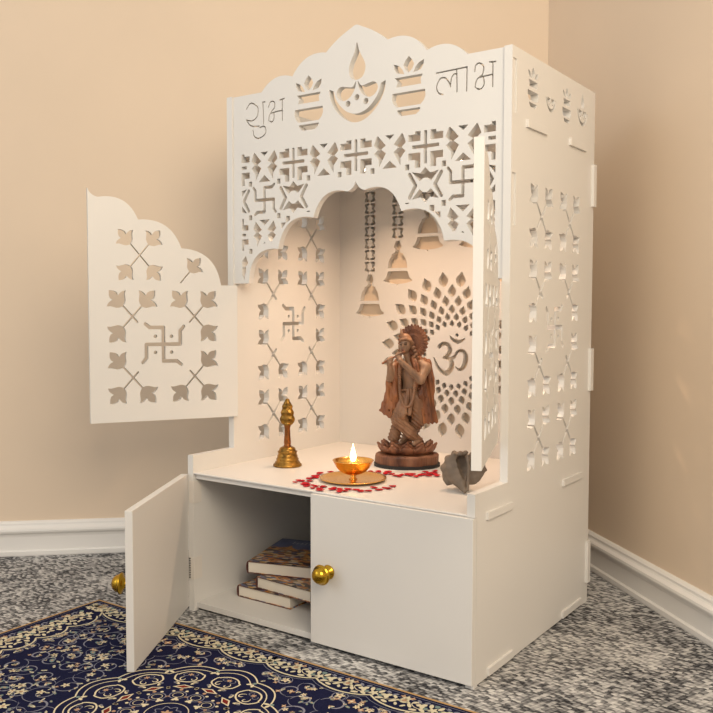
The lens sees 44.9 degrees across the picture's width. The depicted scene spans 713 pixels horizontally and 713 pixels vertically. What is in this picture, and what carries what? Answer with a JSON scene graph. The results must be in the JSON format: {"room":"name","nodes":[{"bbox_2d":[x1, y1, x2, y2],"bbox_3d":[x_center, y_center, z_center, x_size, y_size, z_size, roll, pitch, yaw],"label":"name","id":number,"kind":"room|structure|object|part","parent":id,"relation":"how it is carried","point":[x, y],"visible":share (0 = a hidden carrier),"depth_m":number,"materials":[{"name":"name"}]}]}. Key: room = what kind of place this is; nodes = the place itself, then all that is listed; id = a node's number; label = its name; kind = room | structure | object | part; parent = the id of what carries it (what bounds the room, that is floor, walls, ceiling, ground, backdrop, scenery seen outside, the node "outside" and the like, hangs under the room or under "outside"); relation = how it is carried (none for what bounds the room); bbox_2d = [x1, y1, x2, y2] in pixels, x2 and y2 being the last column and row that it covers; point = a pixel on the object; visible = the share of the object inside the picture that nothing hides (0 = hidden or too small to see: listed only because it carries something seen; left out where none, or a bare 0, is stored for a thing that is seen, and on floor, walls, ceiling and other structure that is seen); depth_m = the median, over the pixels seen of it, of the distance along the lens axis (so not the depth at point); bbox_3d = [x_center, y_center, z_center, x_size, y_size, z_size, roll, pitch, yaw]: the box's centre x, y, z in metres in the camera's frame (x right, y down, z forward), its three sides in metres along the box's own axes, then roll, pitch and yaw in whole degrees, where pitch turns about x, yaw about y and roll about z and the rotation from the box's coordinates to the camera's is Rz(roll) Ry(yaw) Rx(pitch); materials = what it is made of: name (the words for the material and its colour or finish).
{"room":"home prayer room","nodes":[
{"label":"home prayer room","id":0,"kind":"room"},
{"bbox_2d":[0,0,548,520],"bbox_3d":[-1.065,-0.841,1.944,3.320,2.600,0.120,0,3,-8],"label":"wall","id":1,"kind":"structure","parent":0,"point":[125,100],"depth_m":1.99,"materials":[{"name":"beige paint"}]},
{"bbox_2d":[0,517,188,556],"bbox_3d":[-1.117,0.421,1.937,3.200,0.079,0.020,0,3,-8],"label":"baseboard","id":2,"kind":"structure","parent":1,"relation":"attached to","point":[91,535],"depth_m":2.00,"materials":[{"name":"white paint"}]},
{"bbox_2d":[0,550,712,712],"bbox_3d":[-0.504,0.558,0.672,6.000,0.050,4.200,2,4,35],"label":"floor","id":3,"kind":"structure","parent":0,"point":[613,653],"depth_m":1.43,"materials":[{"name":"grey carpet"}]},
{"bbox_2d":[0,600,477,712],"bbox_3d":[-0.266,0.500,1.204,0.922,0.006,0.506,2,4,35],"label":"rug","id":4,"kind":"object","parent":3,"relation":"on","point":[74,660],"visible":0.95,"depth_m":1.32,"materials":[{"name":"blue fabric"}]},
{"bbox_2d":[86,25,596,689],"bbox_3d":[-0.029,-0.046,1.538,0.806,1.062,0.750,2,4,35],"label":"shrine","id":5,"kind":"object","parent":3,"relation":"on","point":[466,218],"visible":0.94,"depth_m":1.56,"materials":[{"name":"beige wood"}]},
{"bbox_3d":[-0.371,0.360,1.371,0.036,0.034,0.034,0,3,5],"label":"knob","id":6,"kind":"part","parent":5,"relation":"part of","materials":[{"name":"gold metal"}]},
{"bbox_3d":[-0.337,0.355,1.479,0.013,0.253,0.299,0,3,5],"label":"cabinet door","id":7,"kind":"part","parent":5,"relation":"part of","materials":[{"name":"white wood"}]},
{"bbox_3d":[-0.361,-0.094,1.630,0.278,0.428,0.013,-1,4,-24],"label":"door","id":8,"kind":"part","parent":5,"relation":"part of","materials":[{"name":"white wood"}]},
{"bbox_3d":[-0.173,-0.019,1.801,0.014,0.977,0.481,2,4,35],"label":"panel","id":9,"kind":"part","parent":5,"relation":"part of","materials":[{"name":"white wood"}]},
{"bbox_2d":[237,578,306,609],"bbox_3d":[-0.128,0.450,1.699,0.134,0.022,0.170,2,4,35],"label":"book","id":10,"kind":"object","parent":5,"relation":"on","point":[248,589],"visible":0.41,"depth_m":1.63,"materials":[{"name":"beige paper"}]},
{"bbox_2d":[256,575,310,602],"bbox_3d":[-0.084,0.429,1.672,0.140,0.022,0.175,3,4,38],"label":"book","id":11,"kind":"object","parent":10,"relation":"on","point":[296,588],"visible":0.41,"depth_m":1.61,"materials":[{"name":"beige paper"}]},
{"bbox_2d":[246,538,310,579],"bbox_3d":[-0.120,0.402,1.724,0.140,0.024,0.172,1,3,18],"label":"book","id":12,"kind":"object","parent":11,"relation":"on","point":[291,558],"visible":0.66,"depth_m":1.67,"materials":[{"name":"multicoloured paper"}]},
{"bbox_3d":[-0.056,0.358,1.417,0.034,0.034,0.036,2,4,35],"label":"knob","id":13,"kind":"part","parent":5,"relation":"part of","materials":[{"name":"gold metal"}]},
{"bbox_3d":[0.005,-0.354,1.514,0.584,0.444,0.013,2,4,35],"label":"arch panel","id":14,"kind":"part","parent":5,"relation":"part of","materials":[{"name":"white wood"}]},
{"bbox_2d":[194,441,581,519],"bbox_3d":[0.071,0.223,1.637,0.591,0.013,0.466,2,4,35],"label":"countertop","id":15,"kind":"structure","parent":5,"relation":"on","point":[423,492],"depth_m":1.55,"materials":[{"name":"white wood"}]},
{"bbox_2d":[273,398,301,467],"bbox_3d":[-0.135,0.147,1.681,0.056,0.132,0.056,0,3,7],"label":"bell","id":16,"kind":"object","parent":15,"relation":"on","point":[287,457],"visible":1,"depth_m":1.67,"materials":[{"name":"gold metal"}]},
{"bbox_3d":[-0.135,0.153,1.681,0.016,0.047,0.016,0,3,7],"label":"handle","id":17,"kind":"part","parent":16,"relation":"part of","materials":[{"name":"gold metal"}]},
{"bbox_2d":[319,471,386,484],"bbox_3d":[-0.006,0.218,1.544,0.120,0.006,0.120,2,4,35],"label":"brass plate","id":18,"kind":"object","parent":15,"relation":"on","point":[338,477],"visible":0.84,"depth_m":1.55,"materials":[{"name":"gold metal"}]},
{"bbox_2d":[333,445,373,479],"bbox_3d":[-0.006,0.187,1.542,0.074,0.064,0.074,2,4,35],"label":"oil lamp","id":19,"kind":"object","parent":18,"relation":"on","point":[352,465],"visible":1,"depth_m":1.53,"materials":[{"name":"gold metal"}]},
{"bbox_3d":[-0.006,0.202,1.543,0.074,0.035,0.074,2,4,35],"label":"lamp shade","id":20,"kind":"part","parent":19,"relation":"part of","materials":[{"name":"gold metal"}]},
{"bbox_2d":[374,324,439,469],"bbox_3d":[0.099,0.075,1.684,0.133,0.277,0.110,0,3,3],"label":"statue","id":21,"kind":"object","parent":15,"relation":"on","point":[408,401],"visible":1,"depth_m":1.67,"materials":[{"name":"brown wood"}]},
{"bbox_3d":[0.106,0.090,1.680,0.050,0.065,0.047,0,3,3],"label":"sash","id":22,"kind":"part","parent":21,"relation":"part of","materials":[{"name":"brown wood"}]},
{"bbox_2d":[440,450,486,492],"bbox_3d":[0.177,0.189,1.456,0.051,0.072,0.075,-2,4,-32],"label":"conch shell","id":23,"kind":"object","parent":15,"relation":"on","point":[456,467],"visible":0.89,"depth_m":1.45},
{"bbox_3d":[0.051,0.361,1.373,0.304,0.253,0.012,2,4,35],"label":"cabinet door","id":24,"kind":"part","parent":5,"relation":"part of","materials":[{"name":"white wood"}]},
{"bbox_3d":[0.209,-0.021,1.820,0.592,0.974,0.014,2,4,35],"label":"panel","id":25,"kind":"part","parent":5,"relation":"part of","materials":[{"name":"white wood"}]},
{"bbox_3d":[0.187,-0.072,1.236,0.013,0.428,0.263,1,3,14],"label":"door","id":26,"kind":"part","parent":5,"relation":"part of","materials":[{"name":"white wood"}]},
{"bbox_3d":[0.308,0.001,1.466,0.014,0.977,0.481,2,4,35],"label":"panel","id":27,"kind":"part","parent":5,"relation":"part of","materials":[{"name":"white wood"}]},
{"bbox_2d":[548,0,712,595],"bbox_3d":[0.839,-0.763,0.608,0.120,2.600,3.320,-1,3,-12],"label":"wall","id":28,"kind":"structure","parent":0,"point":[647,65],"depth_m":1.66,"materials":[{"name":"beige paint"}]},
{"bbox_2d":[588,529,712,647],"bbox_3d":[0.781,0.499,0.606,0.020,0.079,3.200,-1,3,-12],"label":"baseboard","id":29,"kind":"structure","parent":28,"relation":"attached to","point":[688,607],"depth_m":1.63,"materials":[{"name":"white paint"}]}
]}

